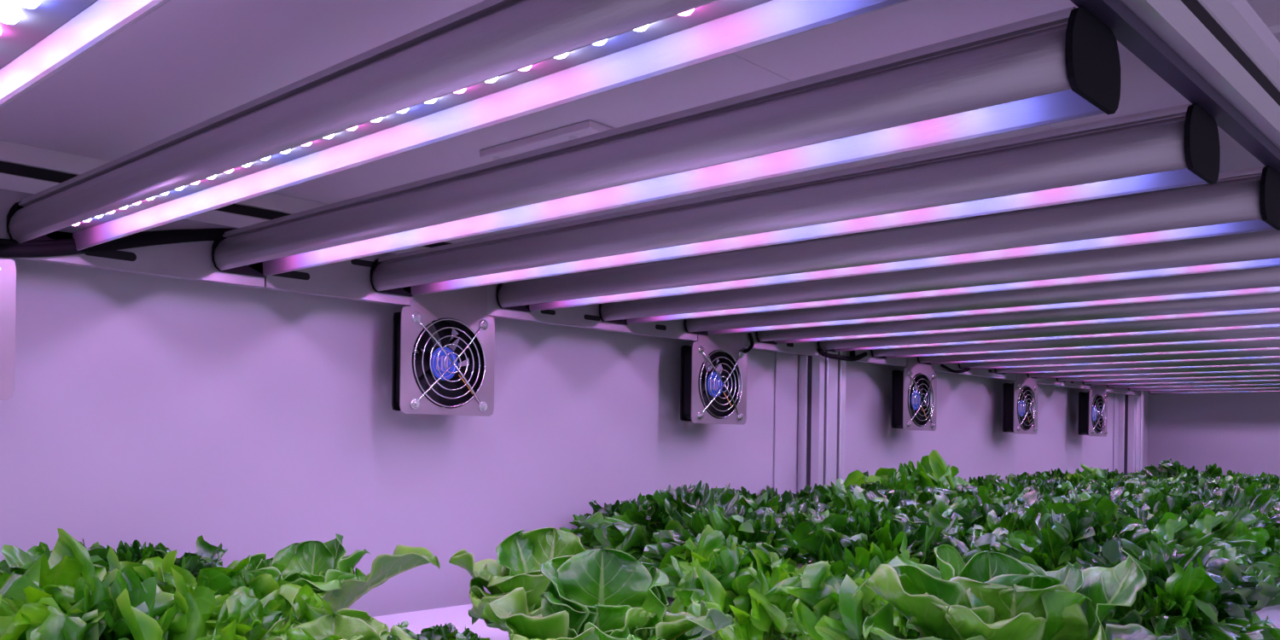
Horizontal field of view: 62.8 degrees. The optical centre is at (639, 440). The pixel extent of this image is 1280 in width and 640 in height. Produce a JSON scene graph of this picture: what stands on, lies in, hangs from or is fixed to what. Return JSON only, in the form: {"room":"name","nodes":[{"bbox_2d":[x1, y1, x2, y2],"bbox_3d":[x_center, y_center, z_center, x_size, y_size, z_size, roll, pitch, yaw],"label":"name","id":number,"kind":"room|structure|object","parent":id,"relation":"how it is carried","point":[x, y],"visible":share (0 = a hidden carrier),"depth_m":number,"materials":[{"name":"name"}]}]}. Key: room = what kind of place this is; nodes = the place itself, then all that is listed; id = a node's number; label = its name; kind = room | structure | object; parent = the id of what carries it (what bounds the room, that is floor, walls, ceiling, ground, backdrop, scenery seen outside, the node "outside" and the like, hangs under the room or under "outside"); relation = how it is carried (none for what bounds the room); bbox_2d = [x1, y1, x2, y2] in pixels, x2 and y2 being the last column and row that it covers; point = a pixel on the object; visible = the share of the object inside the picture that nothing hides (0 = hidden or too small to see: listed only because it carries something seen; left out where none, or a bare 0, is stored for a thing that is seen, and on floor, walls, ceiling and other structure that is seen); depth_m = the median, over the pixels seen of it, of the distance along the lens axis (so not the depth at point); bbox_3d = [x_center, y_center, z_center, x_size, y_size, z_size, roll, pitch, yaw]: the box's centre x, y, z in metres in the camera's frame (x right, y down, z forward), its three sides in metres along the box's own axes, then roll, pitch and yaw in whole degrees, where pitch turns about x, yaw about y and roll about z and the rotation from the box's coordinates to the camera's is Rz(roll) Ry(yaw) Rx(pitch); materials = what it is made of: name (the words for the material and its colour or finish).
{"room":"indoor vertical farm","nodes":[
{"label":"indoor vertical farm","id":0,"kind":"room"},
{"bbox_2d":[0,257,1148,616],"bbox_3d":[-0.108,-0.102,1.439,0.050,2.600,4.970,1,0,43],"label":"wall","id":1,"kind":"structure","parent":0,"point":[171,412],"depth_m":1.17,"materials":[{"name":"paint"}]},
{"bbox_2d":[773,351,797,496],"bbox_3d":[0.240,0.508,1.788,0.004,1.390,0.063,1,0,43],"label":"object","id":2,"kind":"structure","parent":1,"relation":"attached to","point":[785,396],"depth_m":1.78,"materials":[{"name":"metal"}]},
{"bbox_2d":[1112,393,1118,471],"bbox_3d":[1.372,0.524,3.018,0.004,1.390,0.090,1,0,43],"label":"trim","id":3,"kind":"structure","parent":1,"relation":"attached to","point":[1115,444],"depth_m":2.99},
{"bbox_2d":[1147,391,1279,477],"bbox_3d":[2.616,-0.065,2.275,2.830,2.600,0.050,1,0,43],"label":"wall","id":4,"kind":"structure","parent":0,"point":[1236,432],"depth_m":3.08,"materials":[{"name":"paint"}]},
{"bbox_2d":[1246,0,1279,42],"bbox_3d":[0.943,-0.812,0.481,2.880,0.050,4.970,1,0,43],"label":"ceiling","id":5,"kind":"structure","parent":0,"point":[1268,11],"depth_m":1.92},
{"bbox_3d":[0.915,1.238,0.481,2.880,0.050,4.970,1,0,43],"label":"floor","id":6,"kind":"structure","parent":0,"visible":0},
{"bbox_2d":[0,0,1279,493],"bbox_3d":[0.494,0.485,1.415,0.876,1.442,3.960,1,0,43],"label":"metal frame","id":7,"kind":"object","parent":6,"relation":"on","point":[1213,37],"depth_m":0.65,"materials":[{"name":"metal"}]},
{"bbox_2d":[0,0,170,107],"bbox_3d":[-0.322,-0.177,0.486,0.798,0.037,0.061,1,0,43],"label":"light","id":8,"kind":"object","parent":7,"relation":"attached to","point":[39,38],"visible":1,"depth_m":0.43,"materials":[{"name":"plastic"}]},
{"bbox_2d":[0,188,264,288],"bbox_3d":[-0.747,-0.182,0.626,0.012,0.054,1.107,1,0,43],"label":"rail","id":9,"kind":"object","parent":7,"relation":"attached to","point":[192,260],"visible":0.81,"depth_m":0.96,"materials":[{"name":"grey metal"}]},
{"bbox_2d":[0,257,16,400],"bbox_3d":[-0.569,-0.113,0.827,0.040,0.159,0.131,1,0,43],"label":"fan","id":10,"kind":"object","parent":9,"relation":"attached to","point":[8,268],"visible":1,"depth_m":0.86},
{"bbox_2d":[0,228,199,244],"bbox_3d":[-0.508,-0.180,0.871,0.009,0.046,0.351,1,0,43],"label":"cable","id":11,"kind":"object","parent":9,"relation":"attached to","point":[11,241],"visible":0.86,"depth_m":0.88,"materials":[{"name":"black plastic"}]},
{"bbox_2d":[0,227,235,257],"bbox_3d":[-0.498,-0.178,0.882,0.014,0.059,0.381,1,0,43],"label":"cable","id":12,"kind":"object","parent":9,"relation":"attached to","point":[212,234],"visible":0.8,"depth_m":0.92,"materials":[{"name":"black plastic"}]},
{"bbox_2d":[6,0,911,250],"bbox_3d":[-0.205,-0.175,0.613,0.798,0.037,0.061,1,0,43],"label":"light","id":13,"kind":"object","parent":7,"relation":"attached to","point":[486,63],"visible":1,"depth_m":0.51,"materials":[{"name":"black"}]},
{"bbox_2d":[0,0,942,235],"bbox_3d":[0.410,-0.243,1.501,0.623,0.012,3.960,1,0,43],"label":"panel","id":14,"kind":"object","parent":7,"relation":"on","point":[185,64],"visible":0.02,"depth_m":0.73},
{"bbox_2d":[479,120,615,161],"bbox_3d":[-0.073,-0.239,0.856,0.132,0.010,0.043,1,0,43],"label":"ceiling plate","id":15,"kind":"object","parent":14,"relation":"attached to","point":[588,127],"visible":0.54,"depth_m":0.83,"materials":[{"name":"silver metal"}]},
{"bbox_2d":[260,252,818,355],"bbox_3d":[-0.039,-0.173,1.397,0.012,0.054,0.983,1,0,43],"label":"rail","id":16,"kind":"object","parent":7,"relation":"attached to","point":[350,279],"visible":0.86,"depth_m":1.24,"materials":[{"name":"grey metal"}]},
{"bbox_2d":[391,285,494,416],"bbox_3d":[-0.225,-0.108,1.201,0.040,0.159,0.131,1,0,43],"label":"fan","id":17,"kind":"object","parent":16,"relation":"attached to","point":[427,381],"visible":1,"depth_m":1.20,"materials":[{"name":"metal"}]},
{"bbox_2d":[432,349,455,377],"bbox_3d":[-0.224,-0.088,1.200,0.001,0.032,0.032,1,0,43],"label":"print","id":18,"kind":"object","parent":17,"relation":"attached to","point":[440,362],"depth_m":1.20,"materials":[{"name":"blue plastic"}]},
{"bbox_2d":[680,331,747,424],"bbox_3d":[0.111,-0.104,1.567,0.040,0.159,0.131,1,0,43],"label":"fan","id":19,"kind":"object","parent":16,"relation":"attached to","point":[704,398],"visible":1,"depth_m":1.56,"materials":[{"name":"metal"}]},
{"bbox_2d":[708,373,721,395],"bbox_3d":[0.112,-0.083,1.566,0.001,0.032,0.032,1,0,43],"label":"print","id":20,"kind":"object","parent":19,"relation":"attached to","point":[712,377],"depth_m":1.56,"materials":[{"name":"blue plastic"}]},
{"bbox_2d":[211,5,1120,277],"bbox_3d":[-0.089,-0.174,0.739,0.798,0.037,0.061,1,0,43],"label":"light","id":21,"kind":"object","parent":7,"relation":"attached to","point":[1063,65],"visible":1,"depth_m":0.58,"materials":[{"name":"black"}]},
{"bbox_2d":[370,103,1220,296],"bbox_3d":[0.028,-0.172,0.866,0.798,0.037,0.061,1,0,43],"label":"light","id":22,"kind":"object","parent":7,"relation":"attached to","point":[1178,146],"visible":1,"depth_m":0.73,"materials":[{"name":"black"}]},
{"bbox_2d":[372,572,1279,639],"bbox_3d":[0.484,0.224,1.400,0.785,0.043,3.720,1,0,43],"label":"tray","id":23,"kind":"object","parent":7,"relation":"on","point":[458,616],"visible":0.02,"depth_m":1.13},
{"bbox_2d":[0,528,197,614],"bbox_3d":[-0.422,0.126,0.754,0.193,0.128,0.211,1,0,43],"label":"lettuce","id":24,"kind":"object","parent":23,"relation":"on","point":[69,561],"visible":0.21,"depth_m":0.73,"materials":[{"name":"green plant"}]},
{"bbox_2d":[0,564,297,639],"bbox_3d":[-0.339,0.136,0.707,0.195,0.110,0.187,1,0,15],"label":"lettuce","id":25,"kind":"object","parent":23,"relation":"on","point":[142,603],"visible":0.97,"depth_m":0.67,"materials":[{"name":"green plant"}]},
{"bbox_2d":[77,535,230,592],"bbox_3d":[-0.439,0.138,0.921,0.188,0.104,0.201,1,0,16],"label":"lettuce","id":26,"kind":"object","parent":23,"relation":"on","point":[207,555],"visible":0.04,"depth_m":0.92,"materials":[{"name":"green plant"}]},
{"bbox_2d":[196,557,343,639],"bbox_3d":[-0.293,0.145,0.770,0.170,0.120,0.160,1,0,-1],"label":"lettuce","id":27,"kind":"object","parent":23,"relation":"on","point":[279,597],"visible":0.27,"depth_m":0.76,"materials":[{"name":"green plant"}]},
{"bbox_2d":[226,533,440,613],"bbox_3d":[-0.294,0.139,0.937,0.180,0.105,0.165,1,0,43],"label":"lettuce","id":28,"kind":"object","parent":23,"relation":"on","point":[324,567],"visible":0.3,"depth_m":0.94,"materials":[{"name":"green plant"}]},
{"bbox_2d":[261,608,415,639],"bbox_3d":[-0.214,0.157,0.720,0.160,0.071,0.122,1,0,43],"label":"lettuce","id":29,"kind":"object","parent":23,"relation":"on","point":[354,625],"visible":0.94,"depth_m":0.74,"materials":[{"name":"green plant"}]},
{"bbox_2d":[387,621,489,639],"bbox_3d":[-0.149,0.163,0.755,0.106,0.061,0.113,1,0,20],"label":"lettuce","id":30,"kind":"object","parent":23,"relation":"on","point":[449,631],"visible":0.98,"depth_m":0.75,"materials":[{"name":"green plant"}]},
{"bbox_2d":[448,527,589,632],"bbox_3d":[-0.084,0.137,0.938,0.155,0.114,0.177,1,0,26],"label":"lettuce","id":31,"kind":"object","parent":23,"relation":"on","point":[520,555],"visible":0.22,"depth_m":0.94,"materials":[{"name":"green plant"}]},
{"bbox_2d":[559,492,648,548],"bbox_3d":[0.001,0.133,1.407,0.230,0.125,0.229,1,0,-12],"label":"lettuce","id":32,"kind":"object","parent":23,"relation":"on","point":[586,536],"visible":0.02,"depth_m":1.38,"materials":[{"name":"green plant"}]},
{"bbox_2d":[480,548,733,639],"bbox_3d":[-0.033,0.138,0.772,0.157,0.114,0.160,1,0,43],"label":"lettuce","id":33,"kind":"object","parent":23,"relation":"on","point":[598,594],"visible":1,"depth_m":0.77,"materials":[{"name":"green plant"}]},
{"bbox_2d":[578,480,780,599],"bbox_3d":[0.052,0.123,1.270,0.268,0.146,0.244,1,0,10],"label":"lettuce","id":34,"kind":"object","parent":23,"relation":"on","point":[629,532],"visible":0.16,"depth_m":1.25,"materials":[{"name":"green plant"}]},
{"bbox_2d":[647,524,799,611],"bbox_3d":[0.092,0.142,1.071,0.165,0.110,0.181,1,0,-18],"label":"lettuce","id":35,"kind":"object","parent":23,"relation":"on","point":[711,540],"visible":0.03,"depth_m":1.06,"materials":[{"name":"green plant"}]},
{"bbox_2d":[638,504,816,570],"bbox_3d":[0.110,0.133,1.152,0.237,0.129,0.223,1,0,34],"label":"lettuce","id":36,"kind":"object","parent":23,"relation":"on","point":[756,526],"visible":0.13,"depth_m":1.11,"materials":[{"name":"green plant"}]},
{"bbox_2d":[712,483,782,501],"bbox_3d":[0.159,0.133,1.613,0.237,0.130,0.238,1,0,-18],"label":"lettuce","id":37,"kind":"object","parent":23,"relation":"on","point":[745,493],"visible":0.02,"depth_m":1.61,"materials":[{"name":"green plant"}]},
{"bbox_2d":[668,545,831,639],"bbox_3d":[0.112,0.147,0.959,0.171,0.101,0.178,1,0,-1],"label":"lettuce","id":38,"kind":"object","parent":23,"relation":"on","point":[746,587],"visible":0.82,"depth_m":0.92,"materials":[{"name":"green plant"}]},
{"bbox_2d":[714,488,807,518],"bbox_3d":[0.156,0.132,1.390,0.230,0.140,0.240,1,0,-42],"label":"lettuce","id":39,"kind":"object","parent":23,"relation":"on","point":[785,505],"visible":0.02,"depth_m":1.35,"materials":[{"name":"green plant"}]},
{"bbox_2d":[761,482,823,501],"bbox_3d":[0.254,0.134,1.696,0.217,0.130,0.239,1,0,26],"label":"lettuce","id":40,"kind":"object","parent":23,"relation":"on","point":[805,492],"visible":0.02,"depth_m":1.70,"materials":[{"name":"green plant"}]},
{"bbox_2d":[778,489,838,508],"bbox_3d":[0.246,0.135,1.466,0.236,0.128,0.222,1,0,25],"label":"lettuce","id":41,"kind":"object","parent":23,"relation":"on","point":[825,498],"visible":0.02,"depth_m":1.45,"materials":[{"name":"green plant"}]},
{"bbox_2d":[759,499,885,550],"bbox_3d":[0.207,0.134,1.240,0.225,0.129,0.235,1,0,-6],"label":"lettuce","id":42,"kind":"object","parent":23,"relation":"on","point":[799,517],"visible":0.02,"depth_m":1.22,"materials":[{"name":"green plant"}]},
{"bbox_2d":[776,541,930,639],"bbox_3d":[0.204,0.149,0.898,0.168,0.126,0.183,1,0,12],"label":"lettuce","id":43,"kind":"object","parent":23,"relation":"on","point":[839,580],"visible":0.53,"depth_m":0.87,"materials":[{"name":"green plant"}]},
{"bbox_2d":[817,478,920,496],"bbox_3d":[0.356,0.129,1.583,0.247,0.142,0.258,1,0,-13],"label":"lettuce","id":44,"kind":"object","parent":23,"relation":"on","point":[840,487],"visible":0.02,"depth_m":1.58,"materials":[{"name":"green plant"}]},
{"bbox_2d":[789,505,981,571],"bbox_3d":[0.242,0.133,1.080,0.254,0.131,0.237,1,0,-42],"label":"lettuce","id":45,"kind":"object","parent":23,"relation":"on","point":[825,538],"visible":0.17,"depth_m":1.05,"materials":[{"name":"green plant"}]},
{"bbox_2d":[831,486,949,518],"bbox_3d":[0.331,0.130,1.343,0.245,0.140,0.255,1,0,-17],"label":"lettuce","id":46,"kind":"object","parent":23,"relation":"on","point":[899,502],"visible":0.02,"depth_m":1.33,"materials":[{"name":"green plant"}]},
{"bbox_2d":[843,449,974,495],"bbox_3d":[0.429,0.108,1.660,0.240,0.186,0.264,1,0,14],"label":"lettuce","id":47,"kind":"object","parent":23,"relation":"on","point":[932,471],"visible":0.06,"depth_m":1.62,"materials":[{"name":"green plant"}]},
{"bbox_2d":[884,485,999,512],"bbox_3d":[0.410,0.131,1.427,0.244,0.141,0.260,1,0,36],"label":"lettuce","id":48,"kind":"object","parent":23,"relation":"on","point":[928,492],"visible":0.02,"depth_m":1.40,"materials":[{"name":"green plant"}]},
{"bbox_2d":[894,496,1035,550],"bbox_3d":[0.376,0.133,1.171,0.245,0.135,0.235,1,0,-5],"label":"lettuce","id":49,"kind":"object","parent":23,"relation":"on","point":[979,520],"visible":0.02,"depth_m":1.16,"materials":[{"name":"green plant"}]},
{"bbox_2d":[930,483,1046,505],"bbox_3d":[0.486,0.132,1.530,0.259,0.141,0.244,1,0,-39],"label":"lettuce","id":50,"kind":"object","parent":23,"relation":"on","point":[962,490],"visible":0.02,"depth_m":1.50,"materials":[{"name":"green plant"}]},
{"bbox_2d":[964,476,1030,494],"bbox_3d":[0.616,0.134,1.905,0.252,0.139,0.270,1,0,45],"label":"lettuce","id":51,"kind":"object","parent":23,"relation":"on","point":[1013,483],"visible":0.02,"depth_m":1.89,"materials":[{"name":"green plant"}]},
{"bbox_2d":[982,472,1048,491],"bbox_3d":[0.717,0.133,2.015,0.263,0.144,0.264,1,0,18],"label":"lettuce","id":52,"kind":"object","parent":23,"relation":"on","point":[994,479],"visible":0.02,"depth_m":2.00,"materials":[{"name":"green plant"}]},
{"bbox_2d":[852,544,1181,639],"bbox_3d":[0.252,0.136,0.706,0.182,0.126,0.175,1,0,43],"label":"lettuce","id":53,"kind":"object","parent":23,"relation":"on","point":[994,596],"visible":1,"depth_m":0.70,"materials":[{"name":"green plant"}]},
{"bbox_2d":[964,491,1080,519],"bbox_3d":[0.449,0.135,1.280,0.246,0.143,0.236,1,0,28],"label":"lettuce","id":54,"kind":"object","parent":23,"relation":"on","point":[980,497],"visible":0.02,"depth_m":1.32,"materials":[{"name":"green plant"}]},
{"bbox_2d":[989,487,1069,505],"bbox_3d":[0.602,0.139,1.645,0.220,0.130,0.239,1,0,32],"label":"lettuce","id":55,"kind":"object","parent":23,"relation":"on","point":[1047,495],"visible":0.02,"depth_m":1.61,"materials":[{"name":"green plant"}]},
{"bbox_2d":[1017,482,1078,497],"bbox_3d":[0.692,0.138,1.746,0.244,0.133,0.222,1,0,24],"label":"lettuce","id":56,"kind":"object","parent":23,"relation":"on","point":[1060,491],"visible":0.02,"depth_m":1.72,"materials":[{"name":"green plant"}]},
{"bbox_2d":[1027,467,1081,477],"bbox_3d":[1.009,0.138,2.538,0.257,0.142,0.276,1,0,36],"label":"lettuce","id":57,"kind":"object","parent":23,"relation":"on","point":[1058,473],"visible":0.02,"depth_m":2.52,"materials":[{"name":"green plant"}]},
{"bbox_2d":[1031,476,1083,490],"bbox_3d":[0.806,0.139,2.066,0.247,0.134,0.224,1,0,21],"label":"lettuce","id":58,"kind":"object","parent":23,"relation":"on","point":[1055,483],"visible":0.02,"depth_m":2.09,"materials":[{"name":"green plant"}]},
{"bbox_2d":[1032,471,1097,488],"bbox_3d":[0.885,0.137,2.172,0.260,0.142,0.259,1,0,-16],"label":"lettuce","id":59,"kind":"object","parent":23,"relation":"on","point":[1044,476],"visible":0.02,"depth_m":2.15,"materials":[{"name":"green plant"}]},
{"bbox_2d":[1012,486,1122,515],"bbox_3d":[0.542,0.135,1.378,0.239,0.145,0.249,1,0,17],"label":"lettuce","id":60,"kind":"object","parent":23,"relation":"on","point":[1031,498],"visible":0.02,"depth_m":1.40,"materials":[{"name":"green plant"}]},
{"bbox_2d":[967,507,1187,571],"bbox_3d":[0.414,0.132,1.016,0.255,0.139,0.231,1,0,-11],"label":"lettuce","id":61,"kind":"object","parent":23,"relation":"on","point":[1055,539],"visible":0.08,"depth_m":0.96,"materials":[{"name":"green plant"}]},
{"bbox_2d":[1036,463,1128,484],"bbox_3d":[0.936,0.139,2.196,0.261,0.180,0.240,1,0,14],"label":"lettuce","id":62,"kind":"object","parent":23,"relation":"on","point":[1094,474],"visible":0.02,"depth_m":2.19,"materials":[{"name":"green plant"}]},
{"bbox_2d":[1075,485,1115,497],"bbox_3d":[0.784,0.142,1.825,0.247,0.127,0.230,1,0,44],"label":"lettuce","id":63,"kind":"object","parent":23,"relation":"on","point":[1100,490],"visible":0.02,"depth_m":1.81,"materials":[{"name":"green plant"}]},
{"bbox_2d":[1057,476,1146,495],"bbox_3d":[0.863,0.139,1.942,0.250,0.146,0.241,1,0,6],"label":"lettuce","id":64,"kind":"object","parent":23,"relation":"on","point":[1132,484],"visible":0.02,"depth_m":1.92,"materials":[{"name":"green plant"}]},
{"bbox_2d":[1015,501,1193,551],"bbox_3d":[0.489,0.135,1.107,0.245,0.142,0.235,1,0,3],"label":"lettuce","id":65,"kind":"object","parent":23,"relation":"on","point":[1169,524],"visible":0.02,"depth_m":1.09,"materials":[{"name":"green plant"}]},
{"bbox_2d":[1077,483,1163,504],"bbox_3d":[0.734,0.139,1.615,0.245,0.142,0.235,1,0,-23],"label":"lettuce","id":66,"kind":"object","parent":23,"relation":"on","point":[1149,492],"visible":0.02,"depth_m":1.60,"materials":[{"name":"green plant"}]},
{"bbox_2d":[1109,494,1142,510],"bbox_3d":[0.654,0.141,1.476,0.214,0.127,0.234,1,0,-27],"label":"lettuce","id":67,"kind":"object","parent":23,"relation":"on","point":[1129,497],"visible":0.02,"depth_m":1.48,"materials":[{"name":"green plant"}]},
{"bbox_2d":[1074,474,1181,494],"bbox_3d":[0.954,0.138,2.045,0.273,0.141,0.255,1,0,35],"label":"lettuce","id":68,"kind":"object","parent":23,"relation":"on","point":[1161,486],"visible":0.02,"depth_m":2.04,"materials":[{"name":"green plant"}]},
{"bbox_2d":[1018,533,1279,639],"bbox_3d":[0.422,0.142,0.864,0.208,0.126,0.216,1,0,-4],"label":"lettuce","id":69,"kind":"object","parent":23,"relation":"on","point":[1205,597],"visible":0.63,"depth_m":0.83,"materials":[{"name":"green plant"}]},
{"bbox_2d":[1132,485,1191,495],"bbox_3d":[0.911,0.143,1.792,0.239,0.130,0.238,1,0,-1],"label":"lettuce","id":70,"kind":"object","parent":23,"relation":"on","point":[1138,491],"visible":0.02,"depth_m":1.79,"materials":[{"name":"green plant"}]},
{"bbox_2d":[1085,498,1260,626],"bbox_3d":[0.583,0.137,1.209,0.243,0.141,0.234,1,0,6],"label":"lettuce","id":71,"kind":"object","parent":23,"relation":"on","point":[1199,533],"visible":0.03,"depth_m":1.19,"materials":[{"name":"green plant"}]},
{"bbox_2d":[1142,458,1237,481],"bbox_3d":[1.354,0.130,2.597,0.307,0.167,0.282,1,0,-43],"label":"lettuce","id":72,"kind":"object","parent":23,"relation":"on","point":[1167,468],"visible":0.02,"depth_m":2.59,"materials":[{"name":"green plant"}]},
{"bbox_2d":[1158,471,1236,486],"bbox_3d":[1.238,0.143,2.347,0.253,0.139,0.242,1,0,4],"label":"lettuce","id":73,"kind":"object","parent":23,"relation":"on","point":[1183,478],"visible":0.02,"depth_m":2.35,"materials":[{"name":"green plant"}]},
{"bbox_2d":[1117,490,1279,580],"bbox_3d":[0.672,0.135,1.338,0.255,0.138,0.240,1,0,28],"label":"lettuce","id":74,"kind":"object","parent":23,"relation":"on","point":[1236,528],"visible":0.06,"depth_m":1.29,"materials":[{"name":"green plant"}]},
{"bbox_2d":[1124,483,1279,584],"bbox_3d":[0.762,0.133,1.405,0.269,0.147,0.247,1,0,43],"label":"lettuce","id":75,"kind":"object","parent":23,"relation":"on","point":[1233,501],"visible":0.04,"depth_m":1.40,"materials":[{"name":"green plant"}]},
{"bbox_2d":[1168,479,1245,493],"bbox_3d":[1.016,0.140,1.877,0.240,0.139,0.256,1,0,-37],"label":"lettuce","id":76,"kind":"object","parent":23,"relation":"on","point":[1206,485],"visible":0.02,"depth_m":1.86,"materials":[{"name":"green plant"}]},
{"bbox_2d":[1173,478,1261,490],"bbox_3d":[1.101,0.142,2.004,0.229,0.137,0.252,1,0,2],"label":"lettuce","id":77,"kind":"object","parent":23,"relation":"on","point":[1179,484],"visible":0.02,"depth_m":2.01,"materials":[{"name":"green plant"}]},
{"bbox_2d":[1203,477,1279,489],"bbox_3d":[1.220,0.143,2.100,0.268,0.138,0.250,1,0,-33],"label":"lettuce","id":78,"kind":"object","parent":23,"relation":"on","point":[1249,481],"visible":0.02,"depth_m":2.08,"materials":[{"name":"green plant"}]},
{"bbox_2d":[1216,475,1273,488],"bbox_3d":[1.295,0.145,2.196,0.237,0.137,0.252,1,0,33],"label":"lettuce","id":79,"kind":"object","parent":23,"relation":"on","point":[1265,481],"visible":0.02,"depth_m":2.19,"materials":[{"name":"green plant"}]},
{"bbox_2d":[1224,481,1279,572],"bbox_3d":[0.986,0.137,1.620,0.253,0.153,0.264,1,0,37],"label":"lettuce","id":80,"kind":"object","parent":23,"relation":"on","point":[1250,491],"visible":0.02,"depth_m":1.59,"materials":[{"name":"green plant"}]},
{"bbox_2d":[1245,495,1279,568],"bbox_3d":[0.861,0.143,1.505,0.248,0.128,0.231,1,0,23],"label":"lettuce","id":81,"kind":"object","parent":23,"relation":"on","point":[1275,510],"visible":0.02,"depth_m":1.47,"materials":[{"name":"green plant"}]},
{"bbox_2d":[817,348,867,360],"bbox_3d":[0.354,-0.146,1.802,0.023,0.022,0.153,1,0,43],"label":"cable","id":82,"kind":"object","parent":7,"relation":"attached to","point":[821,352],"visible":1,"depth_m":1.78,"materials":[{"name":"black plastic"}]},
{"bbox_2d":[495,165,1279,312],"bbox_3d":[0.144,-0.171,0.993,0.798,0.037,0.061,1,0,43],"label":"light","id":83,"kind":"object","parent":7,"relation":"attached to","point":[1243,200],"visible":0.98,"depth_m":0.87,"materials":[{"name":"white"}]},
{"bbox_2d":[599,229,1279,325],"bbox_3d":[0.261,-0.169,1.120,0.798,0.037,0.061,1,0,43],"label":"light","id":84,"kind":"object","parent":7,"relation":"attached to","point":[1259,249],"visible":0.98,"depth_m":1.03,"materials":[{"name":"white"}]},
{"bbox_2d":[684,266,1279,335],"bbox_3d":[0.377,-0.168,1.246,0.798,0.037,0.061,1,0,43],"label":"light","id":85,"kind":"object","parent":7,"relation":"attached to","point":[1265,280],"visible":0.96,"depth_m":1.18,"materials":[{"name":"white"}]},
{"bbox_2d":[849,349,1140,395],"bbox_3d":[0.896,-0.160,2.413,0.012,0.054,1.538,1,0,43],"label":"rail","id":86,"kind":"object","parent":7,"relation":"attached to","point":[898,362],"visible":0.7,"depth_m":2.23,"materials":[{"name":"grey metal"}]},
{"bbox_2d":[890,356,936,430],"bbox_3d":[0.531,-0.098,2.023,0.040,0.159,0.131,1,0,43],"label":"fan","id":87,"kind":"object","parent":86,"relation":"attached to","point":[911,409],"visible":1,"depth_m":2.00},
{"bbox_2d":[911,391,919,407],"bbox_3d":[0.532,-0.077,2.022,0.001,0.032,0.032,1,0,43],"label":"print","id":88,"kind":"object","parent":87,"relation":"attached to","point":[916,398],"depth_m":2.02,"materials":[{"name":"blue paper"}]},
{"bbox_2d":[1002,373,1038,434],"bbox_3d":[0.870,-0.093,2.392,0.040,0.159,0.131,1,0,43],"label":"fan","id":89,"kind":"object","parent":86,"relation":"attached to","point":[1017,414],"visible":1,"depth_m":2.37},
{"bbox_2d":[1077,384,1108,436],"bbox_3d":[1.183,-0.089,2.732,0.040,0.159,0.131,1,0,43],"label":"fan","id":90,"kind":"object","parent":86,"relation":"attached to","point":[1091,422],"visible":0.99,"depth_m":2.70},
{"bbox_2d":[733,0,1279,172],"bbox_3d":[0.732,-0.239,1.204,0.252,0.012,3.960,1,0,43],"label":"panel","id":91,"kind":"object","parent":7,"relation":"on","point":[913,24],"visible":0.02,"depth_m":0.64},
{"bbox_2d":[756,292,1279,344],"bbox_3d":[0.494,-0.166,1.373,0.798,0.037,0.061,1,0,43],"label":"light","id":92,"kind":"object","parent":7,"relation":"attached to","point":[1260,303],"visible":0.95,"depth_m":1.33,"materials":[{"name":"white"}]},
{"bbox_2d":[817,312,1279,352],"bbox_3d":[0.610,-0.165,1.500,0.798,0.037,0.061,1,0,43],"label":"light","id":93,"kind":"object","parent":7,"relation":"attached to","point":[1271,319],"visible":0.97,"depth_m":1.48,"materials":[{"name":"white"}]},
{"bbox_2d":[871,327,1279,358],"bbox_3d":[0.727,-0.163,1.627,0.798,0.037,0.061,1,0,43],"label":"light","id":94,"kind":"object","parent":7,"relation":"attached to","point":[1267,334],"visible":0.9,"depth_m":1.63,"materials":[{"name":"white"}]},
{"bbox_2d":[917,339,1279,364],"bbox_3d":[0.843,-0.161,1.753,0.798,0.037,0.061,1,0,43],"label":"light","id":95,"kind":"object","parent":7,"relation":"attached to","point":[1271,344],"visible":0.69,"depth_m":1.78,"materials":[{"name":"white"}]},
{"bbox_2d":[958,349,1279,369],"bbox_3d":[0.960,-0.160,1.880,0.798,0.037,0.061,1,0,43],"label":"light","id":96,"kind":"object","parent":7,"relation":"attached to","point":[1264,353],"visible":0.48,"depth_m":1.92,"materials":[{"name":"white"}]},
{"bbox_2d":[994,357,1279,374],"bbox_3d":[1.077,-0.158,2.007,0.798,0.037,0.061,1,0,43],"label":"light","id":97,"kind":"object","parent":7,"relation":"attached to","point":[1254,362],"visible":0.27,"depth_m":2.06,"materials":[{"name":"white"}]},
{"bbox_2d":[1027,365,1279,378],"bbox_3d":[1.193,-0.157,2.134,0.798,0.037,0.061,1,0,43],"label":"light","id":98,"kind":"object","parent":7,"relation":"attached to","point":[1259,368],"visible":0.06,"depth_m":2.21,"materials":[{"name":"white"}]},
{"bbox_2d":[1056,371,1279,382],"bbox_3d":[1.310,-0.155,2.260,0.798,0.037,0.061,1,0,43],"label":"light","id":99,"kind":"object","parent":7,"relation":"attached to","point":[1255,374],"visible":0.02,"depth_m":2.35,"materials":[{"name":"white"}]},
{"bbox_2d":[1082,376,1279,385],"bbox_3d":[1.426,-0.153,2.387,0.798,0.037,0.061,1,0,43],"label":"light","id":100,"kind":"object","parent":7,"relation":"attached to","point":[1257,378],"visible":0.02,"depth_m":2.49,"materials":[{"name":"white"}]},
{"bbox_2d":[1106,380,1279,388],"bbox_3d":[1.543,-0.152,2.514,0.798,0.037,0.061,1,0,43],"label":"light","id":101,"kind":"object","parent":7,"relation":"attached to","point":[1266,382],"visible":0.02,"depth_m":2.63,"materials":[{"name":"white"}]},
{"bbox_2d":[1128,384,1279,391],"bbox_3d":[1.659,-0.150,2.641,0.798,0.037,0.061,1,0,43],"label":"light","id":102,"kind":"object","parent":7,"relation":"attached to","point":[1253,386],"visible":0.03,"depth_m":2.77,"materials":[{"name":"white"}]},
{"bbox_2d":[1148,388,1279,394],"bbox_3d":[1.776,-0.149,2.767,0.798,0.037,0.061,1,0,43],"label":"light","id":103,"kind":"object","parent":7,"relation":"attached to","point":[1258,389],"visible":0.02,"depth_m":2.91,"materials":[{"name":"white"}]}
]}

